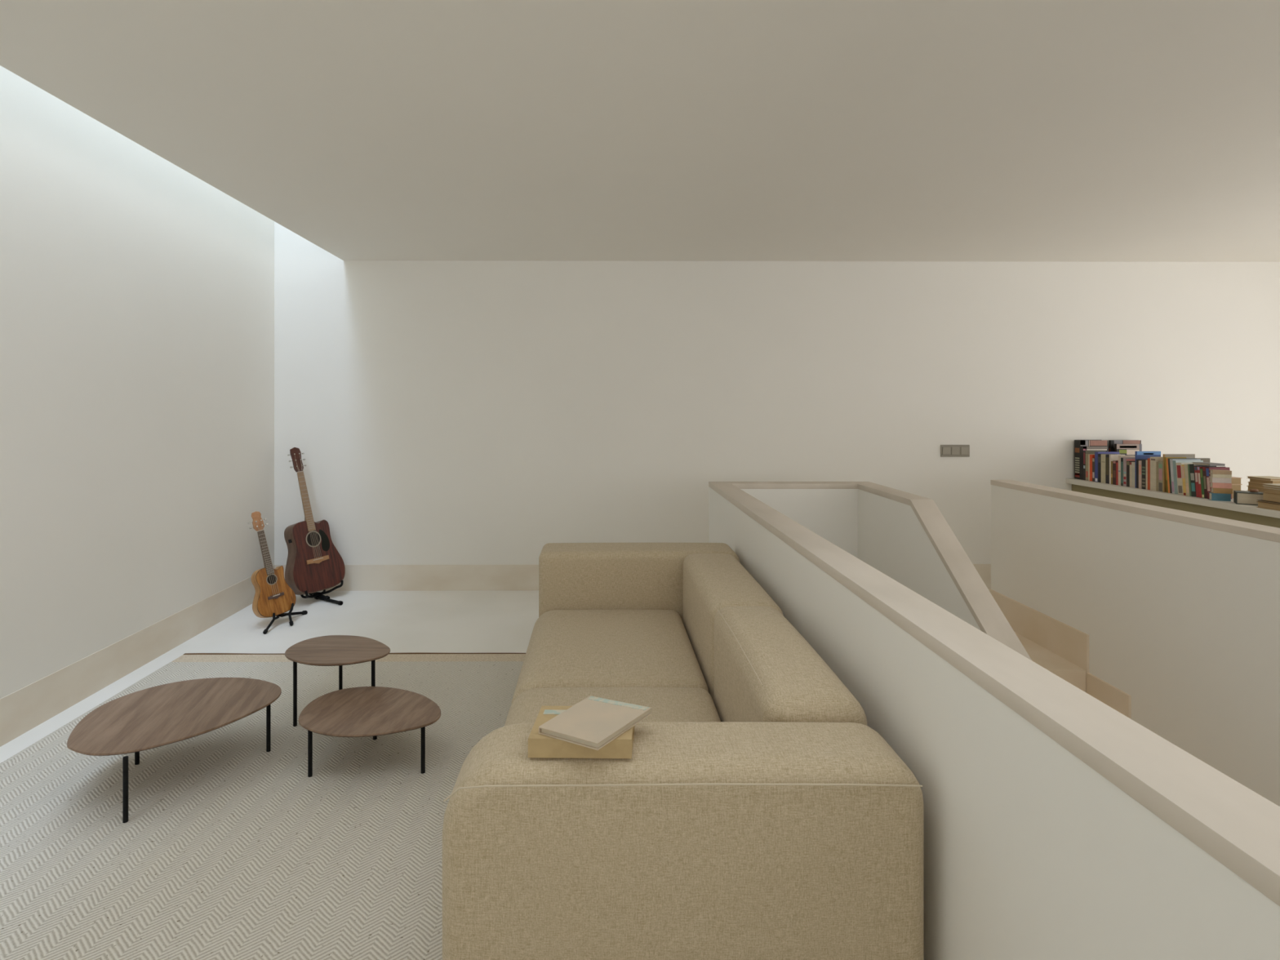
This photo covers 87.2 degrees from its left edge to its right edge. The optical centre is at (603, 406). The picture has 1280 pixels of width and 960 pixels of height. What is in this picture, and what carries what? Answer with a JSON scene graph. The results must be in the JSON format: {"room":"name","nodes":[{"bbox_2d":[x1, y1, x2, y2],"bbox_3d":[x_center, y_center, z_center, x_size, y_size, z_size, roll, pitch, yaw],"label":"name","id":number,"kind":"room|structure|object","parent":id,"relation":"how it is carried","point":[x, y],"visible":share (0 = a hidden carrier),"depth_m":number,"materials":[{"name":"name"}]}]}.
{"room":"living room","nodes":[
{"label":"living room","id":0,"kind":"room"},
{"bbox_2d":[0,65,274,698],"bbox_3d":[-2.537,-0.920,1.151,0.200,4.600,8.133,0,0,0],"label":"wall","id":1,"kind":"structure","parent":0,"point":[137,293],"depth_m":3.34,"materials":[{"name":"white paint"}]},
{"bbox_2d":[0,564,274,746],"bbox_3d":[-2.436,1.284,1.152,0.003,0.193,7.733,0,0,0],"label":"baseboard","id":2,"kind":"structure","parent":1,"relation":"attached to","point":[25,708],"depth_m":3.33,"materials":[{"name":"beige stone"}]},
{"bbox_2d":[0,589,1084,763],"bbox_3d":[1.778,1.530,1.177,8.830,0.300,7.733,0,0,0],"label":"floor","id":3,"kind":"structure","parent":0,"point":[464,621],"depth_m":4.16,"materials":[{"name":"stone"}]},
{"bbox_2d":[0,653,525,959],"bbox_3d":[-0.832,1.375,1.991,2.960,0.008,3.491,0,0,0],"label":"rug","id":4,"kind":"object","parent":3,"relation":"on","point":[227,848],"visible":0.41,"depth_m":2.17,"materials":[{"name":"fabric"}]},
{"bbox_2d":[66,677,281,822],"bbox_3d":[-1.598,1.256,2.517,0.639,0.228,0.621,0,0,0],"label":"coffee table","id":5,"kind":"object","parent":4,"relation":"on","point":[157,716],"visible":1,"depth_m":2.48,"materials":[{"name":"brown wood"}]},
{"bbox_2d":[284,635,390,726],"bbox_3d":[-1.153,1.213,2.912,0.454,0.316,0.335,0,0,28],"label":"coffee table","id":6,"kind":"object","parent":4,"relation":"on","point":[340,651],"visible":0.93,"depth_m":2.88,"materials":[{"name":"brown wood"}]},
{"bbox_2d":[297,686,440,777],"bbox_3d":[-0.892,1.272,2.603,0.544,0.198,0.416,0,0,0],"label":"coffee table","id":7,"kind":"object","parent":4,"relation":"on","point":[361,711],"visible":1,"depth_m":2.55,"materials":[{"name":"brown wood"}]},
{"bbox_2d":[442,542,924,959],"bbox_3d":[0.163,1.020,2.397,1.001,0.700,2.152,0,0,0],"label":"sofa","id":8,"kind":"object","parent":4,"relation":"on","point":[757,811],"visible":0.97,"depth_m":1.34,"materials":[{"name":"fabric"}]},
{"bbox_2d":[528,706,635,758],"bbox_3d":[-0.041,0.696,1.439,0.226,0.040,0.154,0,0,0],"label":"book","id":9,"kind":"object","parent":8,"relation":"on","point":[540,745],"visible":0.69,"depth_m":1.36,"materials":[{"name":"beige paper"}]},
{"bbox_2d":[542,709,564,714],"bbox_3d":[-0.106,0.676,1.484,0.055,0.001,0.022,0,0,0],"label":"print","id":10,"kind":"object","parent":9,"relation":"on","point":[544,711],"depth_m":1.49},
{"bbox_2d":[538,695,651,750],"bbox_3d":[-0.015,0.668,1.429,0.147,0.015,0.209,0,0,35],"label":"book","id":11,"kind":"object","parent":9,"relation":"on","point":[593,722],"visible":1,"depth_m":1.41,"materials":[{"name":"paper"}]},
{"bbox_2d":[587,696,649,710],"bbox_3d":[0.032,0.661,1.495,0.143,0.001,0.018,0,0,24],"label":"print","id":12,"kind":"object","parent":11,"relation":"on","point":[594,703],"depth_m":1.48},
{"bbox_2d":[511,609,708,704],"bbox_3d":[0.020,1.061,2.764,0.697,0.238,0.882,0,0,0],"label":"seat cushion","id":13,"kind":"object","parent":8,"relation":"on","point":[566,648],"depth_m":2.60,"materials":[{"name":"fabric"}]},
{"bbox_2d":[504,687,720,725],"bbox_3d":[0.025,1.061,1.946,0.697,0.238,0.762,0,0,0],"label":"seat cushion","id":14,"kind":"object","parent":8,"relation":"on","point":[666,704],"depth_m":2.18,"materials":[{"name":"fabric"}]},
{"bbox_2d":[683,553,783,702],"bbox_3d":[0.507,0.881,2.770,0.263,0.397,0.881,0,0,0],"label":"cushion","id":15,"kind":"object","parent":8,"relation":"on","point":[713,582],"depth_m":2.62,"materials":[{"name":"fabric"}]},
{"bbox_2d":[714,606,867,725],"bbox_3d":[0.506,0.875,1.959,0.253,0.410,0.786,0,0,0],"label":"cushion","id":16,"kind":"object","parent":8,"relation":"on","point":[765,670],"depth_m":1.80,"materials":[{"name":"fabric"}]},
{"bbox_2d":[262,603,307,634],"bbox_3d":[-2.025,1.322,4.290,0.229,0.125,0.418,0,0,-21],"label":"guitar stand","id":17,"kind":"object","parent":3,"relation":"on","point":[290,613],"visible":0.86,"depth_m":4.26,"materials":[{"name":"black metal"}]},
{"bbox_2d":[248,511,296,617],"bbox_3d":[-2.120,1.004,4.288,0.186,0.663,0.245,0,0,39],"label":"ukulele","id":18,"kind":"object","parent":17,"relation":"on","point":[273,594],"visible":1,"depth_m":4.25,"materials":[{"name":"brown"}]},
{"bbox_2d":[300,580,342,605],"bbox_3d":[-1.984,1.320,4.772,0.346,0.120,0.307,0,0,0],"label":"guitar stand","id":19,"kind":"object","parent":3,"relation":"on","point":[317,595],"visible":0.93,"depth_m":4.75,"materials":[{"name":"black metal"}]},
{"bbox_2d":[284,447,345,595],"bbox_3d":[-2.107,0.814,4.830,0.292,1.034,0.402,0,0,34],"label":"acoustic guitar","id":20,"kind":"object","parent":19,"relation":"on","point":[314,564],"visible":1,"depth_m":4.78,"materials":[{"name":"brown wood"}]},
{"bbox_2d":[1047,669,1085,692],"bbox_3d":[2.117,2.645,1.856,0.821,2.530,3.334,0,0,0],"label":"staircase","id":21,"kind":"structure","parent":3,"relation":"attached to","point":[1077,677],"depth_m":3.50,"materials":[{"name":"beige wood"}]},
{"bbox_2d":[0,0,1279,262],"bbox_3d":[2.236,-1.299,1.080,8.315,0.420,7.933,0,0,0],"label":"ceiling","id":22,"kind":"structure","parent":0,"point":[1095,131],"depth_m":2.53,"materials":[{"name":"white paint"}]},
{"bbox_2d":[274,221,1279,564],"bbox_3d":[1.954,-0.770,5.145,8.830,4.900,0.200,0,0,0],"label":"wall","id":23,"kind":"structure","parent":0,"point":[439,412],"depth_m":5.04,"materials":[{"name":"white paint"}]},
{"bbox_2d":[274,564,991,591],"bbox_3d":[1.856,1.284,5.043,8.627,0.193,0.003,0,0,0],"label":"baseboard","id":24,"kind":"structure","parent":23,"relation":"attached to","point":[357,577],"depth_m":5.02,"materials":[{"name":"beige stone"}]},
{"bbox_2d":[940,444,969,457],"bbox_3d":[2.637,0.336,5.042,0.215,0.086,0.014,0,0,0],"label":"light switch","id":25,"kind":"object","parent":23,"relation":"attached to","point":[946,451],"visible":1,"depth_m":5.04,"materials":[{"name":"beige"}]},
{"bbox_2d":[740,488,857,558],"bbox_3d":[1.182,2.246,4.217,0.785,3.468,0.120,0,0,0],"label":"wall","id":26,"kind":"structure","parent":0,"point":[832,514],"depth_m":4.16,"materials":[{"name":"white paint"}]},
{"bbox_2d":[857,488,981,631],"bbox_3d":[1.645,2.246,2.045,0.115,3.468,4.470,0,0,0],"label":"wall","id":27,"kind":"structure","parent":0,"point":[892,540],"depth_m":3.53,"materials":[{"name":"white paint"}]},
{"bbox_2d":[910,499,1031,660],"bbox_3d":[1.648,1.716,1.631,0.119,2.472,3.642,0,0,0],"label":"stair handrail","id":28,"kind":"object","parent":27,"relation":"attached to","point":[988,616],"depth_m":3.02,"materials":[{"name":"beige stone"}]},
{"bbox_2d":[708,486,1279,959],"bbox_3d":[0.747,2.246,1.540,0.118,3.468,5.470,0,0,0],"label":"wall","id":29,"kind":"structure","parent":0,"point":[1031,852],"depth_m":1.16,"materials":[{"name":"white paint"}]},
{"bbox_2d":[708,481,1279,906],"bbox_3d":[1.197,0.496,1.543,1.022,0.032,5.472,0,0,0],"label":"half-wall cap","id":30,"kind":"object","parent":29,"relation":"on","point":[1233,824],"depth_m":1.05,"materials":[{"name":"beige stone"}]},
{"bbox_2d":[991,484,1279,806],"bbox_3d":[2.607,2.246,1.597,0.127,3.468,5.563,0,0,0],"label":"wall","id":31,"kind":"structure","parent":0,"point":[1183,620],"depth_m":3.02,"materials":[{"name":"white paint"}]},
{"bbox_2d":[989,589,1131,719],"bbox_3d":[2.533,2.426,2.286,0.012,2.467,4.185,0,0,0],"label":"trim","id":32,"kind":"structure","parent":31,"relation":"attached to","point":[1071,644],"depth_m":3.69,"materials":[{"name":"wood"}]},
{"bbox_2d":[990,480,1279,542],"bbox_3d":[2.607,0.496,1.599,0.131,0.032,5.565,0,0,0],"label":"trim","id":33,"kind":"structure","parent":31,"relation":"on","point":[1244,528],"depth_m":3.11,"materials":[{"name":"beige stone"}]},
{"bbox_2d":[1071,484,1279,528],"bbox_3d":[3.605,0.980,2.039,0.125,0.801,6.033,0,0,0],"label":"wall","id":34,"kind":"structure","parent":0,"point":[1215,512],"depth_m":4.08,"materials":[{"name":"paint"}]},
{"bbox_2d":[1066,478,1279,518],"bbox_3d":[3.818,0.561,2.040,0.640,0.036,6.033,0,0,0],"label":"shelf","id":35,"kind":"object","parent":34,"relation":"on","point":[1229,505],"visible":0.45,"depth_m":4.05,"materials":[{"name":"wood"}]},
{"bbox_2d":[1085,453,1088,480],"bbox_3d":[3.597,0.445,4.903,0.136,0.195,0.028,0,0,0],"label":"book","id":36,"kind":"object","parent":35,"relation":"on","point":[1086,455],"visible":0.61,"depth_m":4.90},
{"bbox_2d":[1074,440,1107,479],"bbox_3d":[3.632,0.398,5.002,0.206,0.290,0.064,0,0,0],"label":"book","id":37,"kind":"object","parent":35,"relation":"on","point":[1077,443],"visible":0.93,"depth_m":4.98,"materials":[{"name":"paper"}]},
{"bbox_2d":[1080,440,1088,447],"bbox_3d":[3.558,0.279,4.969,0.057,0.052,0.001,0,0,0],"label":"print","id":38,"kind":"object","parent":37,"relation":"attached to","point":[1082,442],"depth_m":4.97},
{"bbox_2d":[1089,440,1106,445],"bbox_3d":[3.665,0.273,4.970,0.127,0.041,0.001,0,0,0],"label":"print","id":39,"kind":"object","parent":37,"relation":"attached to","point":[1092,442],"depth_m":4.97},
{"bbox_2d":[1088,453,1094,480],"bbox_3d":[3.595,0.446,4.882,0.130,0.194,0.012,0,0,0],"label":"book","id":40,"kind":"object","parent":35,"relation":"on","point":[1088,454],"visible":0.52,"depth_m":4.88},
{"bbox_2d":[1089,454,1094,481],"bbox_3d":[3.595,0.447,4.863,0.130,0.191,0.026,0,0,0],"label":"book","id":41,"kind":"object","parent":35,"relation":"on","point":[1091,456],"visible":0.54,"depth_m":4.86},
{"bbox_2d":[1092,457,1094,481],"bbox_3d":[3.593,0.458,4.838,0.126,0.169,0.024,0,0,0],"label":"book","id":42,"kind":"object","parent":35,"relation":"on","point":[1093,459],"visible":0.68,"depth_m":4.84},
{"bbox_2d":[1080,446,1107,479],"bbox_3d":[3.622,0.420,4.955,0.185,0.246,0.028,0,0,0],"label":"book","id":43,"kind":"object","parent":35,"relation":"on","point":[1082,448],"visible":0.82,"depth_m":4.94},
{"bbox_2d":[1083,446,1107,448],"bbox_3d":[3.620,0.305,4.941,0.180,0.017,0.001,0,0,0],"label":"print","id":44,"kind":"object","parent":43,"relation":"on","point":[1084,447],"depth_m":4.94},
{"bbox_2d":[1083,450,1106,479],"bbox_3d":[3.605,0.435,4.929,0.151,0.215,0.024,0,0,0],"label":"book","id":45,"kind":"object","parent":35,"relation":"on","point":[1085,452],"visible":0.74,"depth_m":4.92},
{"bbox_2d":[1085,450,1106,453],"bbox_3d":[3.605,0.339,4.917,0.150,0.022,0.001,0,0,0],"label":"print","id":46,"kind":"object","parent":45,"relation":"attached to","point":[1086,451],"depth_m":4.92},
{"bbox_2d":[1097,453,1101,482],"bbox_3d":[3.598,0.442,4.781,0.136,0.202,0.028,0,0,0],"label":"book","id":47,"kind":"object","parent":35,"relation":"on","point":[1099,455],"visible":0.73,"depth_m":4.78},
{"bbox_2d":[1094,451,1119,482],"bbox_3d":[3.608,0.435,4.810,0.156,0.215,0.030,0,0,0],"label":"book","id":48,"kind":"object","parent":35,"relation":"on","point":[1096,453],"visible":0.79,"depth_m":4.81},
{"bbox_2d":[1101,453,1120,483],"bbox_3d":[3.601,0.442,4.744,0.141,0.202,0.044,0,0,0],"label":"book","id":49,"kind":"object","parent":35,"relation":"on","point":[1103,455],"visible":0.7,"depth_m":4.74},
{"bbox_2d":[1112,460,1115,484],"bbox_3d":[3.581,0.461,4.641,0.101,0.164,0.030,0,0,0],"label":"book","id":50,"kind":"object","parent":35,"relation":"on","point":[1113,461],"visible":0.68,"depth_m":4.64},
{"bbox_2d":[1105,454,1127,484],"bbox_3d":[3.596,0.441,4.705,0.131,0.204,0.033,0,0,0],"label":"book","id":51,"kind":"object","parent":35,"relation":"on","point":[1107,456],"visible":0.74,"depth_m":4.71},
{"bbox_2d":[1109,454,1124,484],"bbox_3d":[3.582,0.440,4.681,0.100,0.205,0.015,0,0,0],"label":"book","id":52,"kind":"object","parent":35,"relation":"on","point":[1112,457],"visible":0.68,"depth_m":4.67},
{"bbox_2d":[1115,460,1118,484],"bbox_3d":[3.582,0.458,4.617,0.101,0.169,0.018,0,0,0],"label":"book","id":53,"kind":"object","parent":35,"relation":"on","point":[1117,461],"visible":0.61,"depth_m":4.62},
{"bbox_2d":[1120,457,1123,485],"bbox_3d":[3.592,0.447,4.574,0.121,0.191,0.022,0,0,0],"label":"book","id":54,"kind":"object","parent":35,"relation":"on","point":[1122,459],"visible":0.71,"depth_m":4.57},
{"bbox_2d":[1108,440,1141,451],"bbox_3d":[3.882,0.398,5.000,0.226,0.289,0.025,0,0,0],"label":"book","id":55,"kind":"object","parent":35,"relation":"on","point":[1111,442],"visible":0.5,"depth_m":4.99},
{"bbox_2d":[1123,440,1140,444],"bbox_3d":[3.924,0.271,4.988,0.128,0.035,0.001,0,0,0],"label":"print","id":56,"kind":"object","parent":55,"relation":"attached to","point":[1125,442],"depth_m":4.99},
{"bbox_2d":[1118,455,1134,485],"bbox_3d":[3.587,0.440,4.596,0.111,0.205,0.022,0,0,0],"label":"book","id":57,"kind":"object","parent":35,"relation":"on","point":[1119,456],"visible":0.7,"depth_m":4.59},
{"bbox_2d":[1114,444,1142,455],"bbox_3d":[3.862,0.410,4.943,0.185,0.265,0.022,0,0,0],"label":"book","id":58,"kind":"object","parent":35,"relation":"on","point":[1123,449],"visible":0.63,"depth_m":4.93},
{"bbox_2d":[1116,444,1139,448],"bbox_3d":[3.853,0.296,4.932,0.166,0.037,0.001,0,0,0],"label":"print","id":59,"kind":"object","parent":58,"relation":"on","point":[1118,446],"depth_m":4.93},
{"bbox_2d":[1126,449,1139,454],"bbox_3d":[3.890,0.337,4.933,0.092,0.040,0.001,0,0,0],"label":"print","id":60,"kind":"object","parent":58,"relation":"attached to","point":[1128,451],"depth_m":4.93},
{"bbox_2d":[1123,457,1134,486],"bbox_3d":[3.597,0.445,4.549,0.131,0.195,0.027,0,0,0],"label":"book","id":61,"kind":"object","parent":35,"relation":"on","point":[1125,459],"visible":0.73,"depth_m":4.54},
{"bbox_2d":[1126,461,1134,487],"bbox_3d":[3.582,0.456,4.522,0.101,0.173,0.026,0,0,0],"label":"book","id":62,"kind":"object","parent":35,"relation":"on","point":[1127,462],"visible":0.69,"depth_m":4.52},
{"bbox_2d":[1129,462,1131,487],"bbox_3d":[3.582,0.459,4.499,0.101,0.167,0.018,0,0,0],"label":"book","id":63,"kind":"object","parent":35,"relation":"on","point":[1130,462],"visible":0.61,"depth_m":4.50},
{"bbox_2d":[1131,462,1134,487],"bbox_3d":[3.582,0.458,4.476,0.101,0.170,0.027,0,0,0],"label":"book","id":64,"kind":"object","parent":35,"relation":"on","point":[1132,463],"visible":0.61,"depth_m":4.48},
{"bbox_2d":[1136,459,1141,488],"bbox_3d":[3.588,0.447,4.443,0.111,0.191,0.019,0,0,0],"label":"book","id":65,"kind":"object","parent":35,"relation":"on","point":[1137,460],"visible":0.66,"depth_m":4.44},
{"bbox_2d":[1138,460,1141,488],"bbox_3d":[3.588,0.451,4.421,0.111,0.184,0.024,0,0,0],"label":"book","id":66,"kind":"object","parent":35,"relation":"on","point":[1140,461],"visible":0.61,"depth_m":4.42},
{"bbox_2d":[1141,459,1146,489],"bbox_3d":[3.598,0.448,4.392,0.131,0.190,0.033,0,0,0],"label":"book","id":67,"kind":"object","parent":35,"relation":"on","point":[1143,461],"visible":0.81,"depth_m":4.39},
{"bbox_2d":[1146,459,1147,489],"bbox_3d":[3.588,0.446,4.368,0.110,0.193,0.013,0,0,0],"label":"book","id":68,"kind":"object","parent":35,"relation":"on","point":[1146,460],"visible":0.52,"depth_m":4.37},
{"bbox_2d":[1134,451,1160,488],"bbox_3d":[3.615,0.421,4.458,0.165,0.244,0.009,0,0,0],"label":"book","id":69,"kind":"object","parent":35,"relation":"on","point":[1138,455],"visible":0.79,"depth_m":4.45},
{"bbox_2d":[1137,451,1160,454],"bbox_3d":[3.619,0.311,4.454,0.158,0.024,0.001,0,0,0],"label":"print","id":70,"kind":"object","parent":69,"relation":"attached to","point":[1138,452],"depth_m":4.45},
{"bbox_2d":[1147,457,1150,489],"bbox_3d":[3.599,0.440,4.351,0.130,0.205,0.020,0,0,0],"label":"book","id":71,"kind":"object","parent":35,"relation":"on","point":[1148,459],"visible":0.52,"depth_m":4.35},
{"bbox_2d":[1150,457,1163,490],"bbox_3d":[3.608,0.435,4.317,0.151,0.216,0.046,0,0,0],"label":"book","id":72,"kind":"object","parent":35,"relation":"on","point":[1153,460],"visible":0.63,"depth_m":4.31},
{"bbox_2d":[1155,462,1158,491],"bbox_3d":[3.584,0.450,4.285,0.100,0.186,0.015,0,0,0],"label":"book","id":73,"kind":"object","parent":35,"relation":"on","point":[1157,463],"visible":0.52,"depth_m":4.29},
{"bbox_2d":[1158,461,1163,492],"bbox_3d":[3.589,0.447,4.260,0.111,0.192,0.035,0,0,0],"label":"book","id":74,"kind":"object","parent":35,"relation":"on","point":[1160,463],"visible":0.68,"depth_m":4.26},
{"bbox_2d":[1165,457,1169,493],"bbox_3d":[3.604,0.434,4.204,0.140,0.216,0.030,0,0,0],"label":"book","id":75,"kind":"object","parent":35,"relation":"on","point":[1166,459],"visible":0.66,"depth_m":4.21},
{"bbox_2d":[1164,457,1186,493],"bbox_3d":[3.599,0.431,4.217,0.131,0.222,0.030,0,0,0],"label":"book","id":76,"kind":"object","parent":35,"relation":"on","point":[1165,460],"visible":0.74,"depth_m":4.22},
{"bbox_2d":[1163,453,1195,492],"bbox_3d":[3.632,0.422,4.237,0.195,0.240,0.011,0,0,0],"label":"book","id":77,"kind":"object","parent":35,"relation":"on","point":[1187,455],"visible":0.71,"depth_m":4.23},
{"bbox_2d":[1164,453,1195,457],"bbox_3d":[3.634,0.314,4.232,0.187,0.024,0.001,0,0,0],"label":"print","id":78,"kind":"object","parent":77,"relation":"on","point":[1188,455],"depth_m":4.23},
{"bbox_2d":[1168,457,1196,493],"bbox_3d":[3.619,0.434,4.190,0.171,0.217,0.031,0,0,0],"label":"book","id":79,"kind":"object","parent":35,"relation":"on","point":[1169,465],"visible":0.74,"depth_m":4.19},
{"bbox_2d":[1181,464,1186,495],"bbox_3d":[3.600,0.449,4.090,0.131,0.187,0.034,0,0,0],"label":"book","id":80,"kind":"object","parent":35,"relation":"on","point":[1182,465],"visible":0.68,"depth_m":4.09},
{"bbox_2d":[1175,462,1192,494],"bbox_3d":[3.615,0.444,4.120,0.161,0.196,0.053,0,0,0],"label":"book","id":81,"kind":"object","parent":35,"relation":"on","point":[1179,470],"visible":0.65,"depth_m":4.12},
{"bbox_2d":[1169,458,1200,493],"bbox_3d":[3.622,0.436,4.173,0.176,0.214,0.036,0,0,0],"label":"book","id":82,"kind":"object","parent":35,"relation":"on","point":[1171,460],"visible":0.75,"depth_m":4.17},
{"bbox_2d":[1172,458,1200,462],"bbox_3d":[3.622,0.342,4.171,0.175,0.026,0.001,0,-5,0],"label":"print","id":83,"kind":"object","parent":82,"relation":"on","point":[1172,459],"depth_m":4.17},
{"bbox_2d":[1184,464,1189,495],"bbox_3d":[3.600,0.447,4.069,0.131,0.191,0.038,0,0,0],"label":"book","id":84,"kind":"object","parent":35,"relation":"on","point":[1186,473],"visible":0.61,"depth_m":4.07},
{"bbox_2d":[1172,460,1203,493],"bbox_3d":[3.620,0.439,4.151,0.170,0.207,0.039,0,0,0],"label":"book","id":85,"kind":"object","parent":35,"relation":"on","point":[1173,461],"visible":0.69,"depth_m":4.15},
{"bbox_2d":[1175,460,1203,465],"bbox_3d":[3.620,0.350,4.147,0.170,0.029,0.001,0,-5,0],"label":"print","id":86,"kind":"object","parent":85,"relation":"on","point":[1176,461],"depth_m":4.15},
{"bbox_2d":[1187,463,1191,496],"bbox_3d":[3.600,0.446,4.051,0.130,0.193,0.026,0,0,0],"label":"book","id":87,"kind":"object","parent":35,"relation":"on","point":[1188,472],"visible":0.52,"depth_m":4.05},
{"bbox_2d":[1194,466,1199,497],"bbox_3d":[3.600,0.451,4.001,0.131,0.183,0.035,0,0,0],"label":"book","id":88,"kind":"object","parent":35,"relation":"on","point":[1195,468],"visible":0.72,"depth_m":4.00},
{"bbox_2d":[1197,466,1202,497],"bbox_3d":[3.600,0.451,3.983,0.131,0.182,0.030,0,0,0],"label":"book","id":89,"kind":"object","parent":35,"relation":"on","point":[1198,468],"visible":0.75,"depth_m":3.98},
{"bbox_2d":[1200,468,1204,497],"bbox_3d":[3.595,0.456,3.965,0.121,0.174,0.031,0,0,0],"label":"book","id":90,"kind":"object","parent":35,"relation":"on","point":[1201,469],"visible":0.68,"depth_m":3.97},
{"bbox_2d":[1189,463,1216,497],"bbox_3d":[3.603,0.445,4.029,0.136,0.196,0.048,0,0,0],"label":"book","id":91,"kind":"object","parent":35,"relation":"on","point":[1192,466],"visible":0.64,"depth_m":4.03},
{"bbox_2d":[1202,466,1207,498],"bbox_3d":[3.596,0.449,3.947,0.121,0.188,0.034,0,0,0],"label":"book","id":92,"kind":"object","parent":35,"relation":"on","point":[1203,468],"visible":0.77,"depth_m":3.94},
{"bbox_2d":[1205,466,1231,498],"bbox_3d":[3.596,0.450,3.925,0.121,0.186,0.039,0,0,0],"label":"book","id":93,"kind":"object","parent":35,"relation":"on","point":[1207,471],"visible":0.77,"depth_m":3.92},
{"bbox_2d":[1191,462,1225,466],"bbox_3d":[3.586,0.343,3.982,0.090,0.013,0.120,0,0,0],"label":"book","id":94,"kind":"object","parent":93,"relation":"on","point":[1207,464],"visible":1,"depth_m":3.96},
{"bbox_2d":[1208,492,1231,501],"bbox_3d":[3.547,0.521,3.866,0.085,0.042,0.050,0,0,25],"label":"book","id":95,"kind":"object","parent":35,"relation":"on","point":[1213,496],"visible":1,"depth_m":3.85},
{"bbox_2d":[1209,487,1232,493],"bbox_3d":[3.558,0.485,3.866,0.085,0.030,0.050,0,0,25],"label":"book","id":96,"kind":"object","parent":95,"relation":"on","point":[1223,491],"visible":0.95,"depth_m":3.84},
{"bbox_2d":[1208,481,1231,488],"bbox_3d":[3.553,0.455,3.866,0.085,0.030,0.050,0,0,25],"label":"book","id":97,"kind":"object","parent":96,"relation":"on","point":[1214,485],"visible":0.95,"depth_m":3.85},
{"bbox_2d":[1208,476,1231,483],"bbox_3d":[3.550,0.425,3.866,0.085,0.028,0.050,0,0,25],"label":"book","id":98,"kind":"object","parent":97,"relation":"on","point":[1220,480],"visible":1,"depth_m":3.85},
{"bbox_2d":[1209,473,1231,478],"bbox_3d":[3.553,0.401,3.866,0.085,0.020,0.050,0,0,25],"label":"book","id":99,"kind":"object","parent":98,"relation":"on","point":[1222,476],"visible":0.98,"depth_m":3.84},
{"bbox_2d":[1208,469,1231,475],"bbox_3d":[3.553,0.380,3.866,0.085,0.022,0.050,0,0,25],"label":"book","id":100,"kind":"object","parent":99,"relation":"on","point":[1212,471],"visible":1,"depth_m":3.85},
{"bbox_2d":[1233,490,1262,505],"bbox_3d":[3.603,0.509,3.714,0.160,0.066,0.105,0,0,38],"label":"book","id":101,"kind":"object","parent":35,"relation":"on","point":[1240,497],"visible":0.73,"depth_m":3.70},
{"bbox_2d":[1256,501,1279,511],"bbox_3d":[3.576,0.527,3.507,0.135,0.030,0.200,0,0,0],"label":"book","id":102,"kind":"object","parent":35,"relation":"on","point":[1260,504],"visible":0.92,"depth_m":3.54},
{"bbox_2d":[1256,499,1279,504],"bbox_3d":[3.581,0.508,3.512,0.135,0.009,0.200,0,0,0],"label":"book","id":103,"kind":"object","parent":102,"relation":"on","point":[1259,500],"visible":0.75,"depth_m":3.55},
{"bbox_2d":[1262,492,1279,502],"bbox_3d":[3.594,0.482,3.497,0.135,0.042,0.200,0,0,0],"label":"book","id":104,"kind":"object","parent":103,"relation":"on","point":[1273,497],"visible":0.89,"depth_m":3.55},
{"bbox_2d":[1264,488,1279,493],"bbox_3d":[3.602,0.449,3.492,0.135,0.022,0.200,0,0,0],"label":"book","id":105,"kind":"object","parent":104,"relation":"on","point":[1267,490],"visible":0.89,"depth_m":3.55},
{"bbox_2d":[1263,485,1279,489],"bbox_3d":[3.602,0.432,3.494,0.135,0.012,0.200,0,0,0],"label":"book","id":106,"kind":"object","parent":105,"relation":"on","point":[1268,487],"visible":0.78,"depth_m":3.55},
{"bbox_2d":[1262,483,1279,487],"bbox_3d":[3.598,0.420,3.496,0.135,0.011,0.200,0,0,0],"label":"book","id":107,"kind":"object","parent":106,"relation":"on","point":[1274,485],"visible":1,"depth_m":3.56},
{"bbox_3d":[3.721,0.522,4.013,0.080,0.040,0.120,0,0,0],"label":"book","id":108,"kind":"object","parent":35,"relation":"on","visible":0},
{"bbox_2d":[1231,484,1240,491],"bbox_3d":[3.721,0.482,4.013,0.080,0.040,0.120,0,0,0],"label":"book","id":109,"kind":"object","parent":108,"relation":"on","point":[1235,487],"visible":0.11,"depth_m":3.96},
{"bbox_2d":[1231,476,1242,484],"bbox_3d":[3.721,0.442,4.013,0.080,0.040,0.120,0,0,0],"label":"book","id":110,"kind":"object","parent":109,"relation":"on","point":[1235,481],"visible":0.21,"depth_m":3.96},
{"bbox_3d":[3.948,0.525,3.967,0.140,0.034,0.145,0,0,0],"label":"book","id":111,"kind":"object","parent":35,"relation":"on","visible":0},
{"bbox_2d":[1246,485,1265,492],"bbox_3d":[3.944,0.494,3.972,0.140,0.028,0.145,0,0,0],"label":"book","id":112,"kind":"object","parent":111,"relation":"on","point":[1260,489],"visible":0.26,"depth_m":3.98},
{"bbox_2d":[1247,481,1265,488],"bbox_3d":[3.946,0.468,3.970,0.140,0.024,0.145,0,0,0],"label":"book","id":113,"kind":"object","parent":112,"relation":"on","point":[1250,484],"visible":0.31,"depth_m":3.99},
{"bbox_2d":[1249,478,1279,483],"bbox_3d":[3.950,0.444,3.966,0.140,0.022,0.145,0,0,0],"label":"book","id":114,"kind":"object","parent":113,"relation":"on","point":[1251,480],"visible":0.6,"depth_m":3.96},
{"bbox_2d":[1246,475,1279,480],"bbox_3d":[3.944,0.427,3.972,0.140,0.012,0.145,0,0,0],"label":"book","id":115,"kind":"object","parent":114,"relation":"on","point":[1261,477],"visible":1,"depth_m":3.98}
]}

